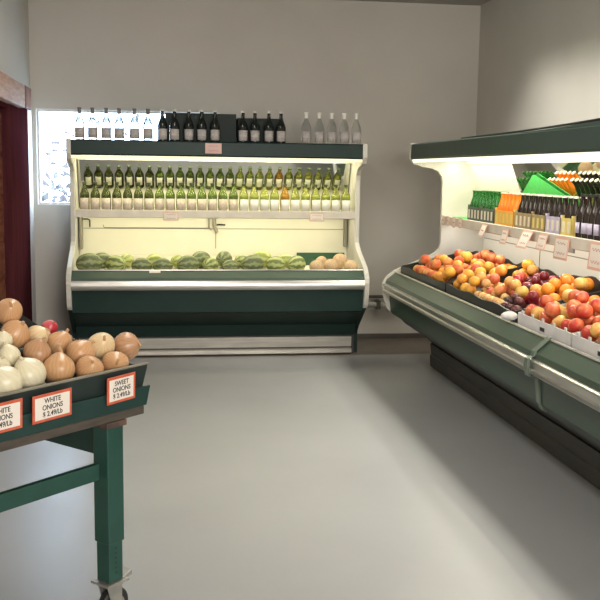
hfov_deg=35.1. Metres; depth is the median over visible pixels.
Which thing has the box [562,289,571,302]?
apple
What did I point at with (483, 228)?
price card
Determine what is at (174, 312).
refrigerated display case
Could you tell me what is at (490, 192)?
soda bottle
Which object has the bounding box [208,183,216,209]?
wine bottle
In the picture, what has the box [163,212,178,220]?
price card
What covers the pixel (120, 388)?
price card
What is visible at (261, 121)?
box
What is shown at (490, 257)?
peach
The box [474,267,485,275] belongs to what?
peach
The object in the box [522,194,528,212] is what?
soda bottle
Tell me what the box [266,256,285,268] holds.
melon
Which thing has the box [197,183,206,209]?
wine bottle
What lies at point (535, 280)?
plum
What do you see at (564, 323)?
apple
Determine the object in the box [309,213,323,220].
price card
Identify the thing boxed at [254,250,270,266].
melon
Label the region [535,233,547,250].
price card
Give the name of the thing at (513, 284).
nectarine
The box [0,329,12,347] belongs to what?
onion
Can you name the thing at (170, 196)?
wine bottle
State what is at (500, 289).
nectarine
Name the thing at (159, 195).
wine bottle
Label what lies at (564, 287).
orange
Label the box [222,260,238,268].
melon
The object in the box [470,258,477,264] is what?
peach
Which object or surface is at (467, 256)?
peach
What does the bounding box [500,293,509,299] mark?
apricot
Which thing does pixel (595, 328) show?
apple
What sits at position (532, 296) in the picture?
plum
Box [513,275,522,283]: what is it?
plum
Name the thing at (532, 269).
nectarine
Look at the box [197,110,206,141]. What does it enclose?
wine bottle
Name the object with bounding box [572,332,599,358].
cardboard box
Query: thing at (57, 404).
price card
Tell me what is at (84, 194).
wine bottle
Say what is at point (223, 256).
melon
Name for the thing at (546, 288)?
orange
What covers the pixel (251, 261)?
melon
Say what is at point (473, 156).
lamp
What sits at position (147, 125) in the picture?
wine bottle
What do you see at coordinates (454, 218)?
price card
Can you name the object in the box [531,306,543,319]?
apple
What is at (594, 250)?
price card
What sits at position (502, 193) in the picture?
soda bottle
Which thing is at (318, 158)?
lamp
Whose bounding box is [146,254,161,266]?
melon
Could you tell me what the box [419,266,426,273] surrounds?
peach
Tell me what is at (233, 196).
wine bottle
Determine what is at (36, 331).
onion
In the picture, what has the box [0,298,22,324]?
onion
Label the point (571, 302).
apple
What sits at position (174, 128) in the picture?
wine bottle
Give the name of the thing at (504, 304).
plum
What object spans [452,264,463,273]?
peach
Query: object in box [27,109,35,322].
trim
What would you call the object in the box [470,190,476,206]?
soda bottle
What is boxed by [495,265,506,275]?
mango
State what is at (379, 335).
baseboard
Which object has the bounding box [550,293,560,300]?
orange
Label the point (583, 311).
apple
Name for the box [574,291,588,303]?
apple
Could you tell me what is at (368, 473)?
floor
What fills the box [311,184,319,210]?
wine bottle
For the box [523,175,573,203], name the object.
card
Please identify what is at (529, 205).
soda bottle
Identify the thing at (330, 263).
cantaloupe
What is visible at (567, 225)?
carrier
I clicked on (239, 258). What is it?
melon
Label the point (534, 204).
soda bottle
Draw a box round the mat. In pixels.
[297,253,344,264]
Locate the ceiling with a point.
(451, 2)
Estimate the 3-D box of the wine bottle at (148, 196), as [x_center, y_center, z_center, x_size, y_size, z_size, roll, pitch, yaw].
[-1.302,-0.892,8.193,0.082,0.241,0.085,-1,8,-12]
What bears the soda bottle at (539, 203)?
in the carrier at (538, 222)
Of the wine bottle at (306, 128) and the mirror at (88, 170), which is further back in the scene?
the mirror at (88, 170)
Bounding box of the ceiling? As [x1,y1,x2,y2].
[349,0,490,5]
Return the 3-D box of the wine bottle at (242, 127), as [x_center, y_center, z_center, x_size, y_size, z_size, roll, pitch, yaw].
[-0.478,-1.452,7.959,0.084,0.259,0.085,0,8,-8]
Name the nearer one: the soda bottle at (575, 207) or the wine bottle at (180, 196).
the soda bottle at (575, 207)
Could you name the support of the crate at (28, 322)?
on the table
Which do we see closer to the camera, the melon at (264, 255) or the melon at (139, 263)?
the melon at (139, 263)
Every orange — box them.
[537,288,542,297]
[541,283,554,294]
[548,278,561,291]
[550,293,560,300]
[559,284,573,295]
[562,275,574,284]
[582,278,593,290]
[588,295,599,301]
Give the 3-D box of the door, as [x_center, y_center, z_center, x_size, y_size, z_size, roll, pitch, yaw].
[-2.284,-0.472,7.302,0.149,2.120,2.095,0,8,-8]
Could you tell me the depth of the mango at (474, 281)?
6.08 m
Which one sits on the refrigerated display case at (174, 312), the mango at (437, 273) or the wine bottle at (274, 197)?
the wine bottle at (274, 197)
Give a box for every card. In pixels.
[0,398,22,432]
[32,387,71,424]
[107,372,134,405]
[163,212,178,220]
[205,143,221,153]
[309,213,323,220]
[452,217,455,227]
[458,218,461,227]
[478,224,486,236]
[499,229,508,243]
[515,230,532,248]
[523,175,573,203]
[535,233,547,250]
[553,236,569,260]
[587,241,599,271]
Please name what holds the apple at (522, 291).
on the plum
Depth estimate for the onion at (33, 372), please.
3.03 m
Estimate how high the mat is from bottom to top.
0.091 m
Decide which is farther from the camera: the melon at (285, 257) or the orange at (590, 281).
the melon at (285, 257)
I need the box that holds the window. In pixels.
[37,109,219,204]
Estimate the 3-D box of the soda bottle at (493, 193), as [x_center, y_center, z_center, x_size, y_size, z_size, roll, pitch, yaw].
[1.384,-0.663,6.798,0.063,0.223,0.062,0,8,-8]
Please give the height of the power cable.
0.038 m
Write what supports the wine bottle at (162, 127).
on the refrigerated display case at (174, 312)
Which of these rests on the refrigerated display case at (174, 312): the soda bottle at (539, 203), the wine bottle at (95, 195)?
the wine bottle at (95, 195)
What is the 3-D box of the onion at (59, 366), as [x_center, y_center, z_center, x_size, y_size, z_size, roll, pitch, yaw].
[-0.800,0.215,3.155,0.110,0.129,0.112,3,8,13]
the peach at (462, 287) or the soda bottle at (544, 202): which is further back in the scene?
the peach at (462, 287)
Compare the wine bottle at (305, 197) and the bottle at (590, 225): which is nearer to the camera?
the bottle at (590, 225)
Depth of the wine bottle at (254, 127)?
7.95 m
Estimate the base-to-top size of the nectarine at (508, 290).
0.076 m
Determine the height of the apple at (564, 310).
0.075 m
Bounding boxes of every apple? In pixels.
[515,286,528,297]
[525,304,536,316]
[530,284,540,291]
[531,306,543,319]
[539,295,553,307]
[539,311,553,323]
[544,302,560,316]
[552,315,566,328]
[560,319,570,332]
[561,307,571,319]
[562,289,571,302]
[566,299,581,308]
[567,305,579,318]
[568,289,579,299]
[568,318,583,332]
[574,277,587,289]
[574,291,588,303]
[575,303,592,318]
[581,315,594,326]
[581,325,597,341]
[590,298,599,312]
[590,322,599,337]
[592,315,599,323]
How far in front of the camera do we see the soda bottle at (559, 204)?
5.65 m
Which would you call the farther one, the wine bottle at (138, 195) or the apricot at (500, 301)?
the wine bottle at (138, 195)
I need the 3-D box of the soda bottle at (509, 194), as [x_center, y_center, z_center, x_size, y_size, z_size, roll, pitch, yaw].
[1.429,-0.620,6.484,0.063,0.223,0.062,0,8,-8]
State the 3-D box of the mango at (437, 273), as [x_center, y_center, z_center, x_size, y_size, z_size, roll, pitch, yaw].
[1.009,-0.171,6.910,0.074,0.075,0.093,0,8,-3]
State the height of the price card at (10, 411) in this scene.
0.096 m
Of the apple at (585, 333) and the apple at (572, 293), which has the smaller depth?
the apple at (585, 333)
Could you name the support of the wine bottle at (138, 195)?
on the refrigerated display case at (174, 312)
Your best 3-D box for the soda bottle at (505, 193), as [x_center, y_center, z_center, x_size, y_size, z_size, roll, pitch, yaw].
[1.419,-0.629,6.553,0.063,0.223,0.062,0,8,-8]
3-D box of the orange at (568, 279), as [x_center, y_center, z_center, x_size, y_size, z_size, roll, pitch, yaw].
[1.575,-0.108,5.573,0.077,0.076,0.076,0,8,-9]
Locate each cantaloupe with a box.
[309,260,322,268]
[316,256,326,266]
[323,259,337,268]
[333,253,346,267]
[344,260,356,268]
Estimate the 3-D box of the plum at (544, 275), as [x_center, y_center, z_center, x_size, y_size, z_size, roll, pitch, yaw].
[1.502,-0.148,5.840,0.060,0.062,0.064,8,11,44]
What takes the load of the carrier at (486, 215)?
on the refrigerated display case at (546, 388)
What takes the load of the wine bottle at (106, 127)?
on the refrigerated display case at (174, 312)
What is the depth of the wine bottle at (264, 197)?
8.31 m
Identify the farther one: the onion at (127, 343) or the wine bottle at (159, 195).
the wine bottle at (159, 195)
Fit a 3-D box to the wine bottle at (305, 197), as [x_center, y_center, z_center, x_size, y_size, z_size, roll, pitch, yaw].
[0.047,-0.899,8.383,0.082,0.241,0.085,0,8,-3]
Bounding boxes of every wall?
[0,0,29,87]
[28,0,480,336]
[476,0,599,135]
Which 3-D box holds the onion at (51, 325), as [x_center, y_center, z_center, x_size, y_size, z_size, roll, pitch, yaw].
[-0.909,0.101,3.448,0.059,0.059,0.061,3,8,17]
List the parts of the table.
long rail, rail, leg, brake lever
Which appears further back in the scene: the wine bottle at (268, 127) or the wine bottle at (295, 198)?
the wine bottle at (295, 198)
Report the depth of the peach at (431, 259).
7.61 m
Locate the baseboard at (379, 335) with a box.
[357,333,425,338]
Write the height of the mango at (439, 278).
0.072 m
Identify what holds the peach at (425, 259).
in the tray at (407, 269)
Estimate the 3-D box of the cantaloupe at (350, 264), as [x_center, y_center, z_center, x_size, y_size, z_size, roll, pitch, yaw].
[0.435,-0.287,8.184,0.117,0.114,0.117,6,9,33]
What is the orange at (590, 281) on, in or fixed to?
in the tray at (490, 306)
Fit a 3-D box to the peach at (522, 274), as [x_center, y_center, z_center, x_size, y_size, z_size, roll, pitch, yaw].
[1.427,-0.147,6.145,0.076,0.073,0.075,7,10,39]
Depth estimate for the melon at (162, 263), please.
7.93 m
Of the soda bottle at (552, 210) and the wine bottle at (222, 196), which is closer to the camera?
the soda bottle at (552, 210)
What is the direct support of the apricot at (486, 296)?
in the tray at (490, 306)
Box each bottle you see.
[74,107,84,138]
[80,182,89,208]
[88,107,97,139]
[90,182,99,209]
[101,108,111,139]
[101,182,110,209]
[112,182,121,209]
[114,108,124,139]
[123,182,132,209]
[129,108,139,139]
[134,182,142,209]
[143,109,152,140]
[144,182,153,209]
[155,183,164,209]
[157,109,167,140]
[166,183,174,209]
[169,109,179,140]
[176,183,185,209]
[184,110,193,140]
[187,183,195,209]
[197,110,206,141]
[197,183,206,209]
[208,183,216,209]
[210,110,219,141]
[218,183,226,210]
[229,183,237,210]
[238,111,247,141]
[239,184,247,210]
[249,184,258,210]
[250,111,259,141]
[260,184,268,210]
[264,111,273,142]
[270,184,278,210]
[276,112,285,142]
[280,184,288,210]
[290,184,299,210]
[300,184,309,210]
[301,112,310,142]
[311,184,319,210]
[314,113,323,143]
[321,185,329,210]
[327,113,336,143]
[331,185,339,210]
[339,113,348,143]
[341,185,349,210]
[351,113,360,143]
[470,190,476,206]
[473,191,478,206]
[476,191,481,207]
[479,191,485,207]
[483,191,488,207]
[486,191,491,208]
[489,192,495,208]
[492,192,499,208]
[498,192,504,209]
[501,192,507,210]
[505,193,511,210]
[509,193,515,211]
[512,193,519,211]
[518,194,524,212]
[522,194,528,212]
[526,194,532,213]
[530,194,537,213]
[535,195,542,214]
[539,195,546,214]
[543,195,551,215]
[549,196,556,216]
[554,196,561,216]
[559,196,567,216]
[564,197,572,217]
[569,197,578,218]
[575,194,585,237]
[581,194,591,238]
[587,194,598,239]
[593,204,599,240]
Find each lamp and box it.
[71,155,361,161]
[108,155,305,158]
[413,152,599,161]
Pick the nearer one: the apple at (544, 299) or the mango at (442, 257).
the apple at (544, 299)
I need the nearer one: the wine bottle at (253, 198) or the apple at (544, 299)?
the apple at (544, 299)
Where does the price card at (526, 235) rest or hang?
attached to the refrigerated display case at (546, 388)
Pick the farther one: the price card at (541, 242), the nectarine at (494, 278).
the nectarine at (494, 278)
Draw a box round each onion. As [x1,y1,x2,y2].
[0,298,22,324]
[0,320,30,348]
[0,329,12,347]
[0,341,20,366]
[0,357,10,365]
[0,365,22,393]
[14,356,46,388]
[23,337,51,362]
[29,325,49,341]
[41,320,57,333]
[43,345,74,382]
[47,328,71,353]
[66,340,94,365]
[75,355,103,376]
[88,332,114,359]
[101,351,128,370]
[114,332,141,359]
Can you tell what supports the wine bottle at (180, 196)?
on the refrigerated display case at (174, 312)
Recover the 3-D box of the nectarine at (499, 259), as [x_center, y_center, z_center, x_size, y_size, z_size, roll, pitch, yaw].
[1.433,-0.289,6.805,0.072,0.072,0.071,2,8,9]
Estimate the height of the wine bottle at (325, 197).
0.241 m
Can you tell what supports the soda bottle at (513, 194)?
in the carrier at (506, 218)
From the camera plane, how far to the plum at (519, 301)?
5.41 m
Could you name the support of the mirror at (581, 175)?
on the refrigerated display case at (546, 388)
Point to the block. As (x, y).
(28, 105)
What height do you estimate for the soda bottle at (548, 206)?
0.223 m
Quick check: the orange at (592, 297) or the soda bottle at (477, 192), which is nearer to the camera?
the orange at (592, 297)
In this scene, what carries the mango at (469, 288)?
in the tray at (490, 306)
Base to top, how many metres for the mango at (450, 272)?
0.076 m
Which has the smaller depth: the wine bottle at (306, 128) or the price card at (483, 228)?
the price card at (483, 228)
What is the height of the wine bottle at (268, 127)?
0.259 m
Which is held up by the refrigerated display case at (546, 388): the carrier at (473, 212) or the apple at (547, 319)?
the carrier at (473, 212)
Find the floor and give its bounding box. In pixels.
[0,338,599,599]
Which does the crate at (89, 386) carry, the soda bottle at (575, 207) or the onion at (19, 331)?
the onion at (19, 331)
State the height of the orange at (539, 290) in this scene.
0.075 m
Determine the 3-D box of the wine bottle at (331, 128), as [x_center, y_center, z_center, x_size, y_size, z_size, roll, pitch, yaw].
[0.269,-1.456,8.066,0.084,0.259,0.085,0,8,-8]
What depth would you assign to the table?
3.27 m
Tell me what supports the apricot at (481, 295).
in the tray at (490, 306)
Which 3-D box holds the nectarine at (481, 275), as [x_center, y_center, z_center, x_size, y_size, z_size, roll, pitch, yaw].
[1.181,-0.148,6.196,0.073,0.072,0.072,6,9,32]
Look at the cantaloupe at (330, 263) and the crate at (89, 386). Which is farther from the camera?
the cantaloupe at (330, 263)
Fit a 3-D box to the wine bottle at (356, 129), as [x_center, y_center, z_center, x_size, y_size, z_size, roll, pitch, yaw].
[0.480,-1.458,8.096,0.084,0.259,0.085,0,8,-8]
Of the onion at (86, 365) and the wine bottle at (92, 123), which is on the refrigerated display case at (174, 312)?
the wine bottle at (92, 123)
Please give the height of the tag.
0.019 m
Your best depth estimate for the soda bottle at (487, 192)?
6.91 m
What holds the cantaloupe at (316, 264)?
on the refrigerated display case at (174, 312)
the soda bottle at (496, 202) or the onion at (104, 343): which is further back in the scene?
the soda bottle at (496, 202)
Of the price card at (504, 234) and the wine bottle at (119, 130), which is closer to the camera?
the price card at (504, 234)
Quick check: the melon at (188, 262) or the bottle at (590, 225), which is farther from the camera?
the melon at (188, 262)
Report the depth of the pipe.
9.14 m
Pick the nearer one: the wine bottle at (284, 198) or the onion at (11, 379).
the onion at (11, 379)
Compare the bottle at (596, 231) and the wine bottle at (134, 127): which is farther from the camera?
the wine bottle at (134, 127)
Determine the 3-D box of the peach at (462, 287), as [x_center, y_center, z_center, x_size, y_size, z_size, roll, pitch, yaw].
[1.095,-0.075,6.269,0.078,0.080,0.078,4,8,24]
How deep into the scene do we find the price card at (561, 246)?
5.44 m
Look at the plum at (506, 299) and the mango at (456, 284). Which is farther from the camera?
the mango at (456, 284)
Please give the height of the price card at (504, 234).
0.098 m
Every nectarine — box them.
[476,272,486,282]
[484,287,493,294]
[489,273,499,283]
[494,284,505,296]
[495,255,504,264]
[504,276,514,287]
[504,284,511,294]
[509,279,520,290]
[527,265,538,274]
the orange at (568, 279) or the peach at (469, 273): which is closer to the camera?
the orange at (568, 279)
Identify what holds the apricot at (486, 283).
on the nectarine at (488, 290)
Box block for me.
[24,85,31,109]
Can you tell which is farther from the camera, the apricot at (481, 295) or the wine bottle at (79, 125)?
the wine bottle at (79, 125)
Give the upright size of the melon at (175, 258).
0.108 m
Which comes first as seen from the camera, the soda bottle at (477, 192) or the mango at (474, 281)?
the mango at (474, 281)
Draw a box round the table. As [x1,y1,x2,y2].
[0,385,149,599]
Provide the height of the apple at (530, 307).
0.080 m
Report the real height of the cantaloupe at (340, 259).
0.129 m
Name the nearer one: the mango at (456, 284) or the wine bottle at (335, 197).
the mango at (456, 284)
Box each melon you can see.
[76,253,101,269]
[96,253,109,267]
[105,255,125,269]
[121,254,133,266]
[131,258,151,269]
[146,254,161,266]
[153,258,172,269]
[171,255,182,266]
[177,255,198,269]
[192,251,209,266]
[202,257,218,269]
[216,251,231,266]
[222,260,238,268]
[234,255,245,266]
[241,255,263,268]
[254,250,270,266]
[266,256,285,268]
[279,254,290,266]
[286,256,305,268]
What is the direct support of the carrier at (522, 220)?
on the refrigerated display case at (546, 388)
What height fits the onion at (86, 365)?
0.095 m
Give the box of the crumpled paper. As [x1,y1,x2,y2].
[501,311,517,319]
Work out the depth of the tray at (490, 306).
5.84 m
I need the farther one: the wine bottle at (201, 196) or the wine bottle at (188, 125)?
the wine bottle at (201, 196)
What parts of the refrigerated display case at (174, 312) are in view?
panel, panel, price rail, kick plate, sill, bumper rail, kick rail, panel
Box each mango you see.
[434,271,441,279]
[437,274,447,281]
[439,255,447,263]
[442,271,449,279]
[444,267,455,277]
[453,260,462,265]
[453,280,460,289]
[457,274,467,284]
[465,284,475,293]
[469,276,479,286]
[483,262,493,271]
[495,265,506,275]
[522,259,533,269]
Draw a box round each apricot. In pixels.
[478,292,486,298]
[482,279,490,287]
[483,294,491,299]
[496,299,504,304]
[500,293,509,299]
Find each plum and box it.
[501,302,509,307]
[503,297,510,301]
[506,304,514,309]
[511,293,519,301]
[511,305,521,310]
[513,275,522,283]
[514,297,524,305]
[527,291,538,301]
[531,276,540,284]
[539,271,548,280]
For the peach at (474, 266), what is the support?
in the tray at (407, 269)
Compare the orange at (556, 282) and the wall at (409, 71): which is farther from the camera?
the wall at (409, 71)
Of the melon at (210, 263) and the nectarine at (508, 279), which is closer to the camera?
the nectarine at (508, 279)
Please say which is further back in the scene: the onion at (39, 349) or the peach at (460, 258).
the peach at (460, 258)
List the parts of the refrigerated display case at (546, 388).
panel, bumper rail, sill, slanted panel, kick plate, price rail, panel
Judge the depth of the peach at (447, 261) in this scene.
7.13 m
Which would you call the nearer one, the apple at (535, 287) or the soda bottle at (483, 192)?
the apple at (535, 287)
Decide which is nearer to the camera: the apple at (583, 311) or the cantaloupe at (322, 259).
the apple at (583, 311)
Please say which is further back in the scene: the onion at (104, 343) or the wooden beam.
the wooden beam
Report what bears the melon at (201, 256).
on the refrigerated display case at (174, 312)
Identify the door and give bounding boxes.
[0,101,31,320]
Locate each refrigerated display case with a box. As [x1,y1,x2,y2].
[66,139,369,355]
[382,120,599,489]
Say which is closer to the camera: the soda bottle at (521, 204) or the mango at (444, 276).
the soda bottle at (521, 204)
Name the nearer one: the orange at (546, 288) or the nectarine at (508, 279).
the orange at (546, 288)
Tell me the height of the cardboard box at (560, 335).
0.144 m
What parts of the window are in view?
pane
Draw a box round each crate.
[0,315,36,327]
[0,328,148,414]
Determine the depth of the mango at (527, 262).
6.38 m
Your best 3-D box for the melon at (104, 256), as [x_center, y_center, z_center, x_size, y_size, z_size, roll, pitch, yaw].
[-1.688,-0.340,8.081,0.167,0.127,0.124,-3,9,-27]
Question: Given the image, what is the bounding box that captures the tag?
[149,270,159,272]
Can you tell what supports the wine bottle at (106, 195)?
on the refrigerated display case at (174, 312)
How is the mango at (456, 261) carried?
in the tray at (407, 269)
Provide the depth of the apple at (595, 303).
4.75 m
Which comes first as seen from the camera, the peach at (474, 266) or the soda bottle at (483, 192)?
the peach at (474, 266)
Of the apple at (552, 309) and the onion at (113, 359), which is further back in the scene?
the apple at (552, 309)
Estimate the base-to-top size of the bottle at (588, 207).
0.249 m
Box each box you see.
[165,113,235,141]
[236,118,278,142]
[518,303,594,346]
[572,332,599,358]
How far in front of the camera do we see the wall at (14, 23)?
7.68 m
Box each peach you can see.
[418,257,432,265]
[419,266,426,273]
[420,255,429,263]
[429,271,436,278]
[431,259,440,268]
[443,257,452,266]
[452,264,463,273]
[453,256,463,263]
[454,249,462,256]
[460,283,468,290]
[462,251,472,261]
[462,269,474,281]
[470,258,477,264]
[470,264,480,274]
[474,261,483,266]
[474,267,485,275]
[482,251,490,260]
[486,253,496,262]
[515,272,526,281]
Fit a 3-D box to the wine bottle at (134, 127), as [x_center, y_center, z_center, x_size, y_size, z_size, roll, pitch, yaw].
[-1.364,-1.447,7.832,0.084,0.259,0.085,0,8,-8]
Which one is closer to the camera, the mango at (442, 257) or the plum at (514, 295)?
the plum at (514, 295)
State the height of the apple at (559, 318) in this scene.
0.078 m
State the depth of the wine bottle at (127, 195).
8.14 m
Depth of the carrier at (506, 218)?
6.47 m
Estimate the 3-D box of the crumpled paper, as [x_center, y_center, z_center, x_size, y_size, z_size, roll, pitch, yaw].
[1.156,0.087,5.239,0.095,0.052,0.071,0,8,-8]
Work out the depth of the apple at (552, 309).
4.86 m
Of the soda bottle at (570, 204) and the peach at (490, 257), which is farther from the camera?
the peach at (490, 257)
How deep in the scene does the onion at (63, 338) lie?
3.33 m
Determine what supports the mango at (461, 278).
in the tray at (490, 306)
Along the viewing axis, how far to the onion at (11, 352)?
3.09 m
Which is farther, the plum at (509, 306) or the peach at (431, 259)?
the peach at (431, 259)
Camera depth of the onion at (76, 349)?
3.28 m
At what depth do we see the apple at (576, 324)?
4.58 m
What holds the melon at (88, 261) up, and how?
on the refrigerated display case at (174, 312)
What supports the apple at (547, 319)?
in the cardboard box at (560, 335)
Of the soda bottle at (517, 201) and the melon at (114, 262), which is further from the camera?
the melon at (114, 262)
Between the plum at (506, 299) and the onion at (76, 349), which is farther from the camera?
the plum at (506, 299)
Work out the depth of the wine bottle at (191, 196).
8.22 m
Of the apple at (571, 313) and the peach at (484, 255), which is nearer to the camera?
the apple at (571, 313)
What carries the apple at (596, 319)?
on the cardboard box at (560, 335)
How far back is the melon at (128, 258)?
8.07 m
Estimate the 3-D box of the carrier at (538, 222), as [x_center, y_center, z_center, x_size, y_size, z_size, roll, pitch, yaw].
[1.548,-0.504,5.905,0.147,0.160,0.216,0,8,-8]
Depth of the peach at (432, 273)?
6.99 m
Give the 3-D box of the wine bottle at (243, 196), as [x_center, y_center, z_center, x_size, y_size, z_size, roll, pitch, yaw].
[-0.493,-0.897,8.309,0.082,0.241,0.085,-1,8,-12]
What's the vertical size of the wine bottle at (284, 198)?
0.241 m
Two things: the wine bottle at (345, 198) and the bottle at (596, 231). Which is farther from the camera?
the wine bottle at (345, 198)
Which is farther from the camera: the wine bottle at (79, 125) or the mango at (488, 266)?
the wine bottle at (79, 125)
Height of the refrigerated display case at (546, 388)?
1.865 m
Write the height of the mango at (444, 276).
0.068 m
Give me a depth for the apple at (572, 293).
5.01 m
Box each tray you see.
[401,250,522,291]
[446,263,599,323]
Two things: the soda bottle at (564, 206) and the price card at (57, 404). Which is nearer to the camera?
the price card at (57, 404)
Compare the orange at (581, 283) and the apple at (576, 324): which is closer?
the apple at (576, 324)
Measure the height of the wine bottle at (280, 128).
0.259 m
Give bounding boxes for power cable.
[461,118,599,138]
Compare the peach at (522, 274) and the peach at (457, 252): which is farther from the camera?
the peach at (457, 252)
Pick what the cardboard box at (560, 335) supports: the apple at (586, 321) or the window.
the apple at (586, 321)
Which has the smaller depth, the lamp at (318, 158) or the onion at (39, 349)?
the onion at (39, 349)
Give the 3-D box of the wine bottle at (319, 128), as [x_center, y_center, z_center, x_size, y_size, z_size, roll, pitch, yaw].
[0.163,-1.456,8.050,0.084,0.259,0.085,0,8,-8]
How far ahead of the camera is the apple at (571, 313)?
4.73 m
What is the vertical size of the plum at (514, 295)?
0.054 m
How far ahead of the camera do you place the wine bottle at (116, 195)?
8.13 m
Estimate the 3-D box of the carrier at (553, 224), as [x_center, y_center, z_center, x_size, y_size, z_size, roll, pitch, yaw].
[1.581,-0.473,5.680,0.147,0.160,0.216,0,8,-8]
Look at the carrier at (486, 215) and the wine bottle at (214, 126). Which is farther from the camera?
the wine bottle at (214, 126)
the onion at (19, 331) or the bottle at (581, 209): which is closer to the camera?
the onion at (19, 331)
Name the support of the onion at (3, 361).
on the crate at (89, 386)
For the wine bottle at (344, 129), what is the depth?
8.05 m
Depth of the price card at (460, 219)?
7.30 m
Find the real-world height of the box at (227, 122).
0.235 m
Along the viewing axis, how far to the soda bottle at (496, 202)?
6.71 m
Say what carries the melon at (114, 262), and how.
on the refrigerated display case at (174, 312)
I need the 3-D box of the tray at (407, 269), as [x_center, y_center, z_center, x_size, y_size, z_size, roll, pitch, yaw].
[1.198,-0.243,7.194,0.576,0.256,1.256,0,8,-8]
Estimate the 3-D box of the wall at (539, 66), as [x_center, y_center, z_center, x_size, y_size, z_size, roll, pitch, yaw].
[2.602,-0.434,3.551,0.200,3.180,11.550,0,8,-8]
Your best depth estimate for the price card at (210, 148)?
7.87 m
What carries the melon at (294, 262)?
on the refrigerated display case at (174, 312)
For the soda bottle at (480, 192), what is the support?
in the carrier at (473, 212)
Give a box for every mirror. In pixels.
[76,158,351,208]
[466,157,599,205]
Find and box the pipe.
[367,295,385,308]
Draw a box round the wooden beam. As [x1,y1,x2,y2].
[0,71,24,107]
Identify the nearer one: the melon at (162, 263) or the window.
the melon at (162, 263)
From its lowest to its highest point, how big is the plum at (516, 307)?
0.056 m
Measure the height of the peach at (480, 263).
0.080 m
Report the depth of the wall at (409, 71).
8.81 m
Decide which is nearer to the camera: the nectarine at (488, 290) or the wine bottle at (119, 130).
the nectarine at (488, 290)
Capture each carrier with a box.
[467,204,479,220]
[480,206,497,223]
[495,208,514,226]
[514,210,531,229]
[531,212,545,231]
[545,213,560,233]
[560,215,575,236]
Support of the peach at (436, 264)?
in the tray at (407, 269)

